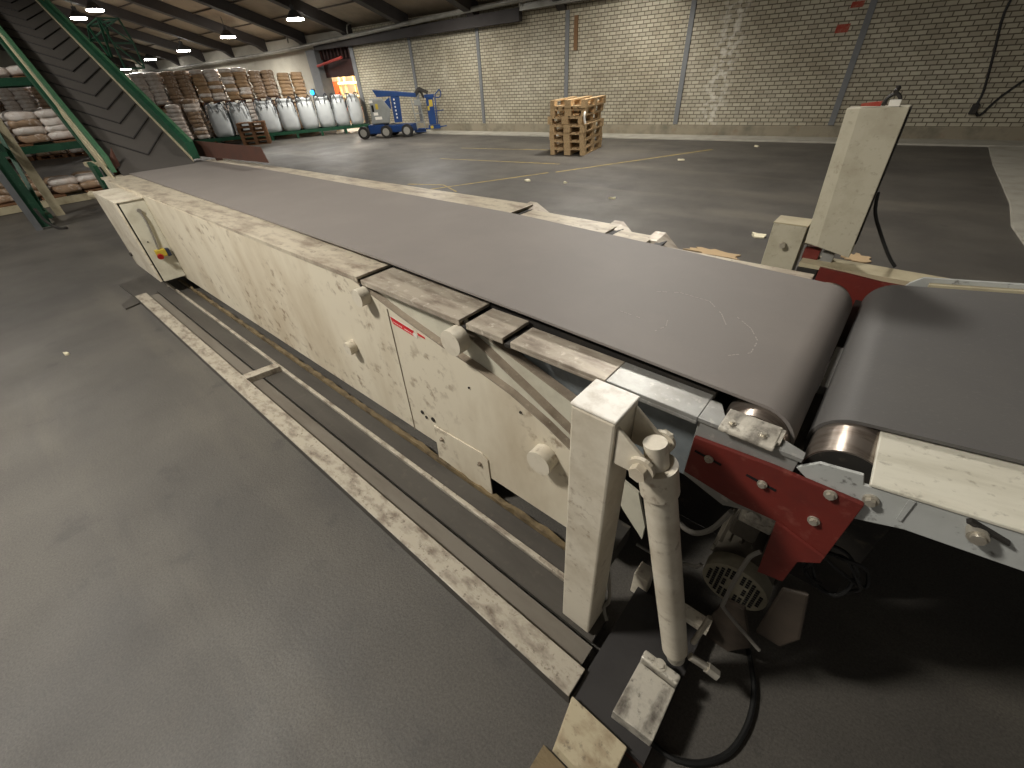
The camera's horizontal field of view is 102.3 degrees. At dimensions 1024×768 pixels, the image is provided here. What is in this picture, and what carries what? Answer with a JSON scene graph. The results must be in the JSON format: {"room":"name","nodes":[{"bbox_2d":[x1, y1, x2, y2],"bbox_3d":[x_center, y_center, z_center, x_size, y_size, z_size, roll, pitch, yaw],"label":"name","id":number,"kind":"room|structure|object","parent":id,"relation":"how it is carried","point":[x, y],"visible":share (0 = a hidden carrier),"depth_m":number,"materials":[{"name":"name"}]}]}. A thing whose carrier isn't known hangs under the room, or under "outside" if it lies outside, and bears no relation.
{"room":"distribution center","nodes":[
{"label":"distribution center","id":0,"kind":"room"},
{"bbox_2d":[0,50,16,124],"bbox_3d":[-28.969,-21.911,25.776,0.300,10.000,30.000,25,46,33],"label":"wall","id":1,"kind":"structure","parent":0,"point":[6,60],"depth_m":24.87,"materials":[{"name":"grey paint"}]},
{"bbox_2d":[110,0,243,36],"bbox_3d":[-9.189,-12.675,13.674,58.000,0.032,0.060,21,43,29],"label":"trim","id":2,"kind":"structure","parent":1,"relation":"attached to","point":[237,0],"depth_m":15.09,"materials":[{"name":"brown"}]},
{"bbox_2d":[106,1,353,54],"bbox_3d":[-8.457,-13.029,14.696,58.000,0.032,0.060,21,43,29],"label":"beam","id":3,"kind":"structure","parent":1,"relation":"attached to","point":[349,1],"depth_m":14.74,"materials":[{"name":"brown"}]},
{"bbox_2d":[31,87,50,108],"bbox_3d":[-15.270,-9.556,13.844,0.879,1.053,0.812,-16,39,-16],"label":"load","id":4,"kind":"object","parent":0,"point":[43,103],"visible":0.06,"depth_m":13.49,"materials":[{"name":"brown paper"}]},
{"bbox_2d":[52,0,500,66],"bbox_3d":[-12.821,-10.661,7.726,61.000,5.970,19.300,21,43,29],"label":"ceiling","id":5,"kind":"structure","parent":0,"point":[358,15],"depth_m":14.98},
{"bbox_2d":[70,3,86,19],"bbox_3d":[-16.233,-13.952,15.232,0.520,0.700,0.520,25,46,33],"label":"ceiling lamp","id":6,"kind":"object","parent":5,"relation":"hanging from","point":[75,15],"visible":0.98,"depth_m":15.26,"materials":[{"name":"grey"}]},
{"bbox_2d":[85,0,103,11],"bbox_3d":[-14.422,-13.190,14.032,0.520,0.739,0.520,25,46,33],"label":"ceiling lamp","id":7,"kind":"object","parent":5,"relation":"hanging from","point":[91,6],"visible":1,"depth_m":14.08,"materials":[{"name":"grey"}]},
{"bbox_2d":[220,18,235,38],"bbox_3d":[-10.749,-13.358,15.380,0.520,0.679,0.520,25,46,33],"label":"ceiling lamp","id":8,"kind":"object","parent":5,"relation":"hanging from","point":[225,33],"visible":0.96,"depth_m":15.39,"materials":[{"name":"grey"}]},
{"bbox_2d":[286,0,303,20],"bbox_3d":[-6.781,-11.662,12.656,0.520,0.737,0.520,25,46,33],"label":"ceiling lamp","id":9,"kind":"object","parent":5,"relation":"hanging from","point":[293,15],"visible":1,"depth_m":12.68,"materials":[{"name":"grey"}]},
{"bbox_2d":[128,0,586,73],"bbox_3d":[-9.496,-13.695,16.655,46.001,0.696,0.365,21,43,29],"label":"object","id":10,"kind":"structure","parent":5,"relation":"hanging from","point":[512,15],"depth_m":12.68,"materials":[{"name":"metal"}]},
{"bbox_2d":[313,7,521,50],"bbox_3d":[-3.627,-11.398,13.381,9.400,0.320,0.160,21,43,29],"label":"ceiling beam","id":11,"kind":"structure","parent":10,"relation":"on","point":[512,15],"depth_m":12.52,"materials":[{"name":"metal"}]},
{"bbox_2d":[519,0,586,10],"bbox_3d":[3.184,-8.966,9.254,7.150,0.210,0.200,21,43,29],"label":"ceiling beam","id":12,"kind":"structure","parent":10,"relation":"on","point":[542,3],"depth_m":10.61,"materials":[{"name":"metal"}]},
{"bbox_2d":[332,76,363,117],"bbox_3d":[-7.270,-13.790,18.834,10.700,3.100,4.390,21,43,29],"label":"wall","id":13,"kind":"structure","parent":0,"point":[351,88],"depth_m":21.77,"materials":[{"name":"beige"}]},
{"bbox_2d":[0,118,1023,767],"bbox_3d":[-8.292,-8.209,14.303,62.000,0.200,30.000,25,46,33],"label":"floor","id":14,"kind":"structure","parent":0,"point":[181,586],"depth_m":1.61,"materials":[{"name":"concrete"}]},
{"bbox_2d":[5,125,37,162],"bbox_3d":[-16.963,-8.172,13.995,0.889,1.053,0.803,-16,39,-16],"label":"load","id":15,"kind":"object","parent":14,"relation":"on","point":[31,157],"visible":0.06,"depth_m":14.09,"materials":[{"name":"brown paper"}]},
{"bbox_2d":[0,118,67,230],"bbox_3d":[-7.396,-3.551,6.016,1.490,2.307,0.680,25,46,33],"label":"support frame","id":16,"kind":"object","parent":14,"relation":"on","point":[25,197],"visible":1,"depth_m":6.33,"materials":[{"name":"green paint"}]},
{"bbox_2d":[36,149,71,159],"bbox_3d":[-16.088,-8.429,14.255,0.885,1.053,0.798,-16,39,-16],"label":"load","id":17,"kind":"object","parent":14,"relation":"on","point":[61,153],"visible":0.09,"depth_m":14.30,"materials":[{"name":"brown paper"}]},
{"bbox_2d":[0,76,113,215],"bbox_3d":[-9.625,-4.110,6.848,1.260,2.420,4.050,25,46,33],"label":"rack","id":18,"kind":"object","parent":14,"relation":"on","point":[15,81],"visible":0.2,"depth_m":7.50,"materials":[{"name":"green paint"}]},
{"bbox_2d":[0,65,24,77],"bbox_3d":[-8.780,-5.423,7.161,0.797,0.160,0.857,25,46,33],"label":"load","id":19,"kind":"object","parent":18,"relation":"on","point":[10,71],"visible":0.52,"depth_m":7.00},
{"bbox_2d":[0,173,41,203],"bbox_3d":[-9.307,-3.614,7.621,0.786,0.384,0.878,25,46,33],"label":"load","id":20,"kind":"object","parent":18,"relation":"on","point":[5,197],"visible":0.23,"depth_m":7.45,"materials":[{"name":"fabric"}]},
{"bbox_2d":[0,109,73,143],"bbox_3d":[-8.739,-4.791,7.637,0.794,0.496,0.871,25,46,33],"label":"load","id":21,"kind":"object","parent":18,"relation":"on","point":[38,125],"visible":0.88,"depth_m":7.39,"materials":[{"name":"fabric"}]},
{"bbox_2d":[0,87,41,110],"bbox_3d":[-16.146,-9.303,13.589,0.896,1.053,0.805,-16,39,-16],"label":"load","id":22,"kind":"object","parent":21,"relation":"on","point":[21,98],"visible":0.64,"depth_m":13.33,"materials":[{"name":"beige paper"}]},
{"bbox_2d":[43,170,100,193],"bbox_3d":[-8.692,-4.034,8.213,0.792,0.272,0.871,25,46,33],"label":"load","id":23,"kind":"object","parent":18,"relation":"on","point":[79,180],"visible":0.83,"depth_m":8.00,"materials":[{"name":"fabric"}]},
{"bbox_2d":[69,148,87,156],"bbox_3d":[-15.208,-8.683,14.511,0.880,1.053,0.812,-16,39,-16],"label":"load","id":24,"kind":"object","parent":14,"relation":"on","point":[76,152],"visible":0.02,"depth_m":14.46,"materials":[{"name":"brown paper"}]},
{"bbox_2d":[0,0,199,198],"bbox_3d":[-7.308,-5.237,6.647,1.362,4.204,9.718,-33,46,-32],"label":"conveyor","id":25,"kind":"object","parent":14,"relation":"on","point":[98,104],"visible":0.87,"depth_m":5.32,"materials":[{"name":"rubber"}]},
{"bbox_2d":[161,109,170,117],"bbox_3d":[-12.620,-9.477,15.232,0.890,1.165,0.814,-16,39,-16],"label":"load","id":26,"kind":"object","parent":14,"relation":"on","point":[163,110],"visible":0.04,"depth_m":14.72,"materials":[{"name":"brown paper"}]},
{"bbox_2d":[128,72,173,108],"bbox_3d":[-12.683,-10.349,14.566,0.885,1.053,0.790,-16,39,-16],"label":"load","id":27,"kind":"object","parent":26,"relation":"on","point":[151,84],"visible":0.76,"depth_m":14.29,"materials":[{"name":"brown paper"}]},
{"bbox_2d":[187,106,216,142],"bbox_3d":[-11.785,-9.717,15.473,0.879,1.165,0.810,-16,39,-16],"label":"load","id":28,"kind":"object","parent":14,"relation":"on","point":[202,107],"visible":0.13,"depth_m":15.40,"materials":[{"name":"fabric"}]},
{"bbox_2d":[159,71,202,107],"bbox_3d":[-11.850,-10.596,14.816,0.887,1.053,0.795,-16,39,-16],"label":"load","id":29,"kind":"object","parent":28,"relation":"on","point":[180,85],"visible":0.82,"depth_m":14.52,"materials":[{"name":"brown paper"}]},
{"bbox_2d":[205,104,241,141],"bbox_3d":[-10.957,-9.959,15.717,0.886,1.165,0.818,-16,39,-16],"label":"load","id":30,"kind":"object","parent":14,"relation":"on","point":[206,108],"visible":0.02,"depth_m":15.41,"materials":[{"name":"fabric"}]},
{"bbox_2d":[188,69,229,105],"bbox_3d":[-11.017,-10.835,15.056,0.889,1.053,0.802,-16,39,-16],"label":"load","id":31,"kind":"object","parent":30,"relation":"on","point":[208,82],"visible":0.97,"depth_m":14.79,"materials":[{"name":"brown paper"}]},
{"bbox_2d":[244,102,263,138],"bbox_3d":[-10.126,-10.202,15.962,0.890,1.165,0.814,-16,39,-16],"label":"load","id":32,"kind":"object","parent":14,"relation":"on","point":[250,105],"visible":0.12,"depth_m":15.61,"materials":[{"name":"fabric"}]},
{"bbox_2d":[218,67,256,102],"bbox_3d":[-10.184,-11.077,15.300,0.890,1.053,0.813,-16,39,-16],"label":"load","id":33,"kind":"object","parent":32,"relation":"on","point":[235,81],"visible":1,"depth_m":15.03,"materials":[{"name":"brown paper"}]},
{"bbox_2d":[243,138,271,145],"bbox_3d":[-8.964,-8.536,14.519,0.864,0.130,0.640,-17,39,-17],"label":"wooden pallet","id":34,"kind":"object","parent":14,"relation":"on","point":[257,142],"visible":0.68,"depth_m":14.37,"materials":[{"name":"brown wood"}]},
{"bbox_2d":[241,134,269,141],"bbox_3d":[-8.966,-8.637,14.437,0.864,0.130,0.640,-17,39,-17],"label":"wooden pallet","id":35,"kind":"object","parent":34,"relation":"on","point":[244,139],"visible":0.8,"depth_m":14.26,"materials":[{"name":"brown wood"}]},
{"bbox_2d":[239,129,268,136],"bbox_3d":[-8.975,-8.742,14.359,0.864,0.130,0.640,-17,39,-17],"label":"wooden pallet","id":36,"kind":"object","parent":35,"relation":"on","point":[266,132],"visible":0.84,"depth_m":14.18,"materials":[{"name":"brown wood"}]},
{"bbox_2d":[237,125,266,132],"bbox_3d":[-9.003,-8.855,14.296,0.864,0.130,0.640,-16,39,-16],"label":"wooden pallet","id":37,"kind":"object","parent":36,"relation":"on","point":[252,129],"visible":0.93,"depth_m":14.12,"materials":[{"name":"brown wood"}]},
{"bbox_2d":[236,120,265,127],"bbox_3d":[-8.983,-8.946,14.197,0.864,0.130,0.640,-17,39,-16],"label":"wooden pallet","id":38,"kind":"object","parent":37,"relation":"on","point":[251,124],"visible":1,"depth_m":14.04,"materials":[{"name":"brown wood"}]},
{"bbox_2d":[270,101,292,136],"bbox_3d":[-9.294,-10.441,16.203,0.886,1.165,0.808,-16,39,-16],"label":"load","id":39,"kind":"object","parent":14,"relation":"on","point":[272,101],"visible":0.02,"depth_m":16.19,"materials":[{"name":"brown wood"}]},
{"bbox_2d":[247,70,281,100],"bbox_3d":[-9.349,-11.271,15.573,0.885,0.941,0.805,-16,39,-16],"label":"load","id":40,"kind":"object","parent":39,"relation":"on","point":[263,82],"visible":0.97,"depth_m":15.30,"materials":[{"name":"brown paper"}]},
{"bbox_2d":[194,122,369,142],"bbox_3d":[-8.966,-9.248,15.368,7.150,0.240,0.800,-16,39,-16],"label":"bench","id":41,"kind":"object","parent":14,"relation":"on","point":[302,130],"visible":0.52,"depth_m":15.29,"materials":[{"name":"green paint"}]},
{"bbox_2d":[165,104,196,139],"bbox_3d":[-11.473,-9.080,14.297,0.470,1.056,0.802,-16,39,-16],"label":"load","id":42,"kind":"object","parent":41,"relation":"on","point":[176,112],"visible":0.73,"depth_m":14.03},
{"bbox_2d":[181,99,212,138],"bbox_3d":[-10.992,-9.263,14.402,0.478,1.168,0.791,-16,39,-16],"label":"load","id":43,"kind":"object","parent":41,"relation":"on","point":[192,107],"visible":1,"depth_m":14.18,"materials":[{"name":"brown paper"}]},
{"bbox_2d":[204,101,235,137],"bbox_3d":[-10.304,-9.355,14.565,0.651,1.041,0.737,-16,39,-16],"label":"bag","id":44,"kind":"object","parent":41,"relation":"on","point":[221,122],"visible":0.95,"depth_m":14.37,"materials":[{"name":"grey"}]},
{"bbox_2d":[226,100,255,134],"bbox_3d":[-9.686,-9.530,14.748,0.636,1.031,0.737,-16,39,-16],"label":"bag","id":45,"kind":"object","parent":41,"relation":"on","point":[239,112],"visible":0.85,"depth_m":14.47,"materials":[{"name":"grey"}]},
{"bbox_2d":[253,97,282,132],"bbox_3d":[-8.870,-9.778,14.978,0.709,1.060,0.737,-16,39,-16],"label":"bag","id":46,"kind":"object","parent":41,"relation":"on","point":[266,110],"visible":0.94,"depth_m":14.76,"materials":[{"name":"grey"}]},
{"bbox_2d":[275,96,300,130],"bbox_3d":[-8.241,-9.952,15.168,0.636,1.041,0.737,-16,39,-16],"label":"bag","id":47,"kind":"object","parent":41,"relation":"on","point":[288,115],"visible":1,"depth_m":14.96,"materials":[{"name":"grey"}]},
{"bbox_2d":[295,95,318,128],"bbox_3d":[-7.633,-10.125,15.348,0.622,1.031,0.737,-16,39,-16],"label":"bag","id":48,"kind":"object","parent":41,"relation":"on","point":[306,111],"visible":1,"depth_m":15.12,"materials":[{"name":"grey"}]},
{"bbox_2d":[313,93,335,127],"bbox_3d":[-7.067,-10.301,15.505,0.597,1.060,0.737,-16,39,-16],"label":"bag","id":49,"kind":"object","parent":41,"relation":"on","point":[324,111],"visible":1,"depth_m":15.30,"materials":[{"name":"grey"}]},
{"bbox_2d":[330,92,349,125],"bbox_3d":[-6.540,-10.446,15.665,0.540,1.041,0.737,-16,39,-16],"label":"bag","id":50,"kind":"object","parent":41,"relation":"on","point":[339,106],"visible":1,"depth_m":15.45,"materials":[{"name":"grey"}]},
{"bbox_2d":[345,91,364,124],"bbox_3d":[-6.042,-10.586,15.813,0.525,1.031,0.737,-16,39,-16],"label":"bag","id":51,"kind":"object","parent":41,"relation":"on","point":[354,106],"visible":0.98,"depth_m":15.60,"materials":[{"name":"grey"}]},
{"bbox_2d":[294,103,306,134],"bbox_3d":[-8.618,-10.597,16.441,0.470,1.052,0.788,-16,39,-16],"label":"load","id":52,"kind":"object","parent":14,"relation":"on","point":[294,103],"visible":0.12,"depth_m":16.21,"materials":[{"name":"brown wood"}]},
{"bbox_2d":[276,73,296,102],"bbox_3d":[-8.667,-11.382,15.841,0.467,0.941,0.807,-16,39,-16],"label":"load","id":53,"kind":"object","parent":52,"relation":"on","point":[285,84],"visible":0.88,"depth_m":15.55,"materials":[{"name":"brown paper"}]},
{"bbox_2d":[337,76,364,120],"bbox_3d":[-7.387,-13.563,19.125,1.770,2.400,0.130,21,43,29],"label":"rack","id":54,"kind":"object","parent":14,"relation":"on","point":[345,83],"visible":0.2,"depth_m":19.10,"materials":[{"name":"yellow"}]},
{"bbox_2d":[120,274,607,703],"bbox_3d":[-1.877,-0.144,2.856,5.650,0.084,0.549,25,46,33],"label":"floor track","id":55,"kind":"object","parent":14,"relation":"on","point":[524,549],"visible":0.97,"depth_m":1.88,"materials":[{"name":"metal"}]},
{"bbox_2d":[563,379,675,631],"bbox_3d":[0.289,0.394,1.141,0.196,0.944,0.254,25,46,33],"label":"post","id":56,"kind":"object","parent":55,"relation":"on","point":[607,420],"visible":0.88,"depth_m":0.94,"materials":[{"name":"metal"}]},
{"bbox_2d":[602,571,610,620],"bbox_3d":[0.309,0.683,1.325,0.025,0.221,0.064,2,37,7],"label":"hose","id":57,"kind":"object","parent":56,"relation":"attached to","point":[607,603],"visible":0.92,"depth_m":1.34,"materials":[{"name":"grey"}]},
{"bbox_2d":[358,87,446,138],"bbox_3d":[-3.718,-9.049,13.739,2.922,1.319,1.108,-5,37,-2],"label":"boom lift","id":58,"kind":"object","parent":14,"relation":"on","point":[379,108],"visible":1,"depth_m":13.66,"materials":[{"name":"blue paint"}]},
{"bbox_2d":[411,89,446,129],"bbox_3d":[-2.802,-9.211,13.863,0.629,1.107,0.917,25,46,33],"label":"basket","id":59,"kind":"object","parent":58,"relation":"on","point":[429,97],"depth_m":13.81,"materials":[{"name":"blue metal"}]},
{"bbox_2d":[92,159,949,651],"bbox_3d":[-1.461,-0.927,3.140,6.970,0.945,1.555,25,46,33],"label":"conveyor","id":60,"kind":"object","parent":14,"relation":"on","point":[477,322],"visible":0.96,"depth_m":1.50,"materials":[{"name":"rubber"}]},
{"bbox_2d":[110,148,120,174],"bbox_3d":[-4.285,-2.336,4.452,0.037,0.370,0.129,5,38,11],"label":"plate","id":61,"kind":"object","parent":60,"relation":"attached to","point":[113,159],"visible":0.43,"depth_m":4.43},
{"bbox_2d":[192,140,268,162],"bbox_3d":[-3.219,-2.609,4.645,2.200,0.201,0.090,25,46,33],"label":"plate","id":62,"kind":"object","parent":60,"relation":"on","point":[219,151],"visible":0.82,"depth_m":4.50,"materials":[{"name":"metal"}]},
{"bbox_2d":[761,215,813,270],"bbox_3d":[1.219,-0.276,2.002,0.176,0.990,0.131,25,46,33],"label":"metal box","id":63,"kind":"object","parent":60,"relation":"attached to","point":[788,235],"depth_m":1.74,"materials":[{"name":"metal"}]},
{"bbox_2d":[801,545,870,597],"bbox_3d":[0.766,0.434,1.010,0.189,0.216,0.032,25,46,33],"label":"coiled cable","id":64,"kind":"object","parent":60,"relation":"hanging from","point":[853,565],"visible":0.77,"depth_m":0.99,"materials":[{"name":"black rubber"}]},
{"bbox_2d":[801,85,912,261],"bbox_3d":[1.281,-0.405,1.789,0.187,1.446,0.092,25,46,33],"label":"column","id":65,"kind":"structure","parent":60,"relation":"attached to","point":[869,135],"depth_m":1.48,"materials":[{"name":"metal"}]},
{"bbox_2d":[873,191,896,267],"bbox_3d":[1.427,-0.585,1.571,0.163,0.263,0.014,25,46,33],"label":"hose","id":66,"kind":"object","parent":65,"relation":"hanging from","point":[876,200],"visible":0.98,"depth_m":1.58,"materials":[{"name":"black rubber"}]},
{"bbox_2d":[550,140,601,154],"bbox_3d":[1.496,-5.482,9.541,0.800,0.144,1.203,15,41,23],"label":"wooden pallet","id":67,"kind":"object","parent":14,"relation":"on","point":[553,150],"visible":0.65,"depth_m":9.24,"materials":[{"name":"brown wood"}]},
{"bbox_2d":[550,133,602,147],"bbox_3d":[1.486,-5.596,9.451,0.800,0.144,1.203,16,41,24],"label":"wooden pallet","id":68,"kind":"object","parent":67,"relation":"on","point":[553,143],"visible":0.7,"depth_m":9.15,"materials":[{"name":"brown wood"}]},
{"bbox_2d":[549,126,601,139],"bbox_3d":[1.466,-5.718,9.373,0.800,0.144,1.203,16,41,24],"label":"wooden pallet","id":69,"kind":"object","parent":68,"relation":"on","point":[552,136],"visible":0.66,"depth_m":9.07,"materials":[{"name":"brown wood"}]},
{"bbox_2d":[550,118,603,132],"bbox_3d":[1.470,-5.808,9.251,0.800,0.144,1.203,17,42,25],"label":"wooden pallet","id":70,"kind":"object","parent":69,"relation":"on","point":[567,128],"visible":0.77,"depth_m":8.97,"materials":[{"name":"brown wood"}]},
{"bbox_2d":[548,111,600,123],"bbox_3d":[1.412,-5.981,9.244,0.800,0.144,1.203,16,41,24],"label":"wooden pallet","id":71,"kind":"object","parent":70,"relation":"on","point":[563,119],"visible":0.71,"depth_m":8.95,"materials":[{"name":"brown wood"}]},
{"bbox_2d":[550,103,603,116],"bbox_3d":[1.454,-6.080,9.131,0.800,0.144,1.203,15,41,23],"label":"wooden pallet","id":72,"kind":"object","parent":71,"relation":"on","point":[566,111],"visible":0.75,"depth_m":8.85,"materials":[{"name":"brown wood"}]},
{"bbox_2d":[550,95,605,108],"bbox_3d":[1.460,-6.172,9.011,0.800,0.144,1.203,17,42,25],"label":"wooden pallet","id":73,"kind":"object","parent":72,"relation":"on","point":[574,101],"visible":1,"depth_m":8.79,"materials":[{"name":"brown wood"}]},
{"bbox_2d":[530,697,626,767],"bbox_3d":[0.173,1.029,1.123,0.186,0.089,0.214,25,46,33],"label":"sloping foot","id":74,"kind":"object","parent":14,"relation":"on","point":[582,741],"visible":1,"depth_m":1.15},
{"bbox_2d":[557,149,712,171],"bbox_3d":[2.535,-4.479,8.243,3.712,0.002,0.050,-16,39,-16],"label":"floor marking","id":75,"kind":"object","parent":14,"relation":"on","point":[709,149],"depth_m":8.21,"materials":[{"name":"yellow paint"}]},
{"bbox_2d":[571,587,699,767],"bbox_3d":[0.401,0.866,1.283,0.232,0.130,0.425,25,46,33],"label":"base plate","id":76,"kind":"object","parent":14,"relation":"on","point":[630,686],"depth_m":1.23,"materials":[{"name":"silver metal"}]},
{"bbox_2d":[639,435,719,680],"bbox_3d":[0.429,0.475,1.012,0.328,0.835,0.088,13,40,21],"label":"hydraulic cylinder","id":77,"kind":"object","parent":76,"relation":"on","point":[660,494],"visible":0.88,"depth_m":0.95,"materials":[{"name":"beige paint"}]},
{"bbox_2d":[652,649,756,766],"bbox_3d":[0.616,0.974,1.209,0.450,0.016,0.142,-23,41,-23],"label":"hose","id":78,"kind":"object","parent":14,"relation":"on","point":[738,741],"visible":0.97,"depth_m":1.15,"materials":[{"name":"black rubber"}]},
{"bbox_2d":[683,247,740,259],"bbox_3d":[1.994,-1.306,4.101,0.558,0.011,0.205,25,46,33],"label":"sawdust patch","id":79,"kind":"object","parent":14,"relation":"on","point":[714,252],"visible":0.85,"depth_m":4.08,"materials":[{"name":"beige"}]},
{"bbox_2d":[841,253,870,262],"bbox_3d":[3.189,-1.173,3.817,0.236,0.011,0.231,25,46,33],"label":"sawdust patch","id":80,"kind":"object","parent":14,"relation":"on","point":[856,257],"visible":0.81,"depth_m":3.79,"materials":[{"name":"beige"}]},
{"bbox_2d":[797,277,1023,570],"bbox_3d":[1.630,0.470,0.848,1.804,1.151,1.110,25,46,33],"label":"conveyor","id":81,"kind":"object","parent":14,"relation":"on","point":[918,420],"visible":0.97,"depth_m":0.89,"materials":[{"name":"rubber"}]},
{"bbox_2d":[988,146,1023,244],"bbox_3d":[8.223,-1.897,4.311,4.540,0.020,7.150,25,46,33],"label":"trim","id":82,"kind":"structure","parent":14,"relation":"on","point":[1007,162],"depth_m":5.65,"materials":[{"name":"metal"}]},
{"bbox_3d":[-8.181,-10.722,16.567,0.468,1.052,0.789,-16,39,-16],"label":"load","id":83,"kind":"object","parent":14,"relation":"on","visible":0},
{"bbox_2d":[289,72,307,97],"bbox_3d":[-8.231,-11.506,15.966,0.466,0.941,0.805,-16,39,-16],"label":"load","id":84,"kind":"object","parent":83,"relation":"on","point":[298,83],"visible":0.91,"depth_m":15.66,"materials":[{"name":"brown cardboard"}]},
{"bbox_2d":[118,0,1023,126],"bbox_3d":[-7.172,-12.010,16.504,61.000,3.070,0.300,21,43,29],"label":"wall","id":85,"kind":"structure","parent":0,"point":[750,62],"depth_m":9.55,"materials":[{"name":"brick"}]},
{"bbox_2d":[106,55,138,71],"bbox_3d":[-27.666,-15.924,16.445,0.260,6.135,18.999,21,43,29],"label":"trim","id":86,"kind":"structure","parent":85,"relation":"attached to","point":[114,60],"depth_m":23.67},
{"bbox_2d":[93,42,157,68],"bbox_3d":[-25.326,-15.044,15.075,0.260,6.135,18.999,21,43,29],"label":"beam","id":87,"kind":"structure","parent":85,"relation":"attached to","point":[152,63],"depth_m":21.88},
{"bbox_2d":[75,25,180,65],"bbox_3d":[-22.987,-14.165,13.705,0.260,6.135,18.999,21,43,29],"label":"beam","id":88,"kind":"structure","parent":85,"relation":"attached to","point":[170,57],"depth_m":20.18,"materials":[{"name":"metal"}]},
{"bbox_2d":[54,4,205,61],"bbox_3d":[-20.648,-13.286,12.335,0.260,6.135,18.999,21,43,29],"label":"beam","id":89,"kind":"structure","parent":85,"relation":"attached to","point":[135,34],"depth_m":18.20,"materials":[{"name":"metal"}]},
{"bbox_2d":[63,0,234,57],"bbox_3d":[-18.309,-12.406,10.965,0.260,6.135,18.999,21,43,29],"label":"beam","id":90,"kind":"structure","parent":85,"relation":"attached to","point":[111,10],"depth_m":16.54,"materials":[{"name":"metal"}]},
{"bbox_2d":[125,0,267,51],"bbox_3d":[-15.970,-11.527,9.595,0.260,6.135,18.999,21,43,29],"label":"beam","id":91,"kind":"structure","parent":85,"relation":"attached to","point":[161,7],"depth_m":15.34,"materials":[{"name":"metal"}]},
{"bbox_2d":[192,0,306,44],"bbox_3d":[-13.630,-10.647,8.225,0.260,6.135,18.999,21,43,29],"label":"beam","id":92,"kind":"structure","parent":85,"relation":"attached to","point":[224,6],"depth_m":14.48,"materials":[{"name":"metal"}]},
{"bbox_2d":[268,0,352,34],"bbox_3d":[-11.291,-9.768,6.855,0.260,6.135,18.999,21,43,29],"label":"beam","id":93,"kind":"structure","parent":85,"relation":"attached to","point":[304,9],"depth_m":13.51,"materials":[{"name":"metal"}]},
{"bbox_2d":[305,50,336,124],"bbox_3d":[-7.622,-11.964,16.857,0.550,2.620,0.490,21,43,29],"label":"trim","id":94,"kind":"structure","parent":85,"relation":"attached to","point":[323,84],"depth_m":16.39,"materials":[{"name":"grey paint"}]},
{"bbox_2d":[316,47,354,77],"bbox_3d":[-6.700,-12.204,15.656,1.910,0.870,0.439,21,43,29],"label":"gate","id":95,"kind":"object","parent":85,"relation":"attached to","point":[337,62],"visible":0.78,"depth_m":15.71,"materials":[{"name":"black"}]},
{"bbox_2d":[323,59,354,77],"bbox_3d":[-6.613,-12.127,15.845,1.880,0.510,0.060,21,43,29],"label":"curtain","id":96,"kind":"object","parent":95,"relation":"hanging from","point":[342,67],"depth_m":15.83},
{"bbox_2d":[348,46,368,123],"bbox_3d":[-5.680,-11.278,15.777,0.200,2.620,0.370,21,43,29],"label":"trim","id":97,"kind":"structure","parent":85,"relation":"attached to","point":[351,51],"depth_m":15.55,"materials":[{"name":"grey paint"}]},
{"bbox_2d":[352,0,409,27],"bbox_3d":[-8.952,-8.888,5.484,0.260,6.135,18.999,21,43,29],"label":"beam","id":98,"kind":"structure","parent":85,"relation":"attached to","point":[382,8],"depth_m":12.47,"materials":[{"name":"metal"}]},
{"bbox_2d":[407,38,422,122],"bbox_3d":[-3.316,-10.400,14.116,0.110,2.470,0.029,21,43,29],"label":"trim","id":99,"kind":"structure","parent":85,"relation":"attached to","point":[408,39],"depth_m":13.95,"materials":[{"name":"grey paint"}]},
{"bbox_2d":[446,0,478,16],"bbox_3d":[-6.613,-8.008,4.114,0.260,6.135,18.999,21,43,29],"label":"beam","id":100,"kind":"structure","parent":85,"relation":"attached to","point":[463,5],"depth_m":11.45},
{"bbox_2d":[475,28,485,122],"bbox_3d":[-0.976,-9.520,12.746,0.110,2.470,0.029,21,43,29],"label":"trim","id":101,"kind":"structure","parent":85,"relation":"attached to","point":[476,29],"depth_m":12.70,"materials":[{"name":"grey paint"}]},
{"bbox_2d":[564,10,569,97],"bbox_3d":[1.494,-8.591,11.299,0.110,2.470,0.029,21,43,29],"label":"trim","id":102,"kind":"structure","parent":85,"relation":"attached to","point":[567,14],"depth_m":11.05,"materials":[{"name":"grey paint"}]},
{"bbox_2d":[573,15,578,50],"bbox_3d":[1.663,-9.117,10.710,0.100,0.700,0.039,21,43,29],"label":"trim","id":103,"kind":"structure","parent":85,"relation":"attached to","point":[576,17],"depth_m":10.68,"materials":[{"name":"brown"}]},
{"bbox_2d":[673,0,696,123],"bbox_3d":[4.096,-7.613,9.775,0.110,2.470,0.029,21,43,29],"label":"trim","id":104,"kind":"structure","parent":85,"relation":"attached to","point":[694,2],"depth_m":9.73,"materials":[{"name":"grey paint"}]},
{"bbox_2d":[356,123,1023,146],"bbox_3d":[6.099,-5.791,9.455,28.600,0.240,0.059,21,43,29],"label":"baseboard","id":105,"kind":"structure","parent":85,"relation":"attached to","point":[909,132],"depth_m":9.63,"materials":[{"name":"concrete"}]},
{"bbox_2d":[834,23,850,32],"bbox_3d":[6.516,-7.011,8.126,0.230,0.130,0.003,21,43,29],"label":"painted patch","id":106,"kind":"object","parent":85,"relation":"attached to","point":[840,28],"visible":1,"depth_m":8.12,"materials":[{"name":"red paint"}]},
{"bbox_2d":[828,0,877,124],"bbox_3d":[6.829,-6.586,8.175,0.110,2.470,0.029,21,43,29],"label":"trim","id":107,"kind":"structure","parent":85,"relation":"attached to","point":[873,3],"depth_m":8.24,"materials":[{"name":"grey paint"}]},
{"bbox_2d":[975,0,1023,115],"bbox_3d":[8.774,-5.745,7.109,0.953,1.898,0.046,21,44,29],"label":"cable","id":108,"kind":"object","parent":85,"relation":"attached to","point":[1009,1],"visible":1,"depth_m":7.34,"materials":[{"name":"black rubber"}]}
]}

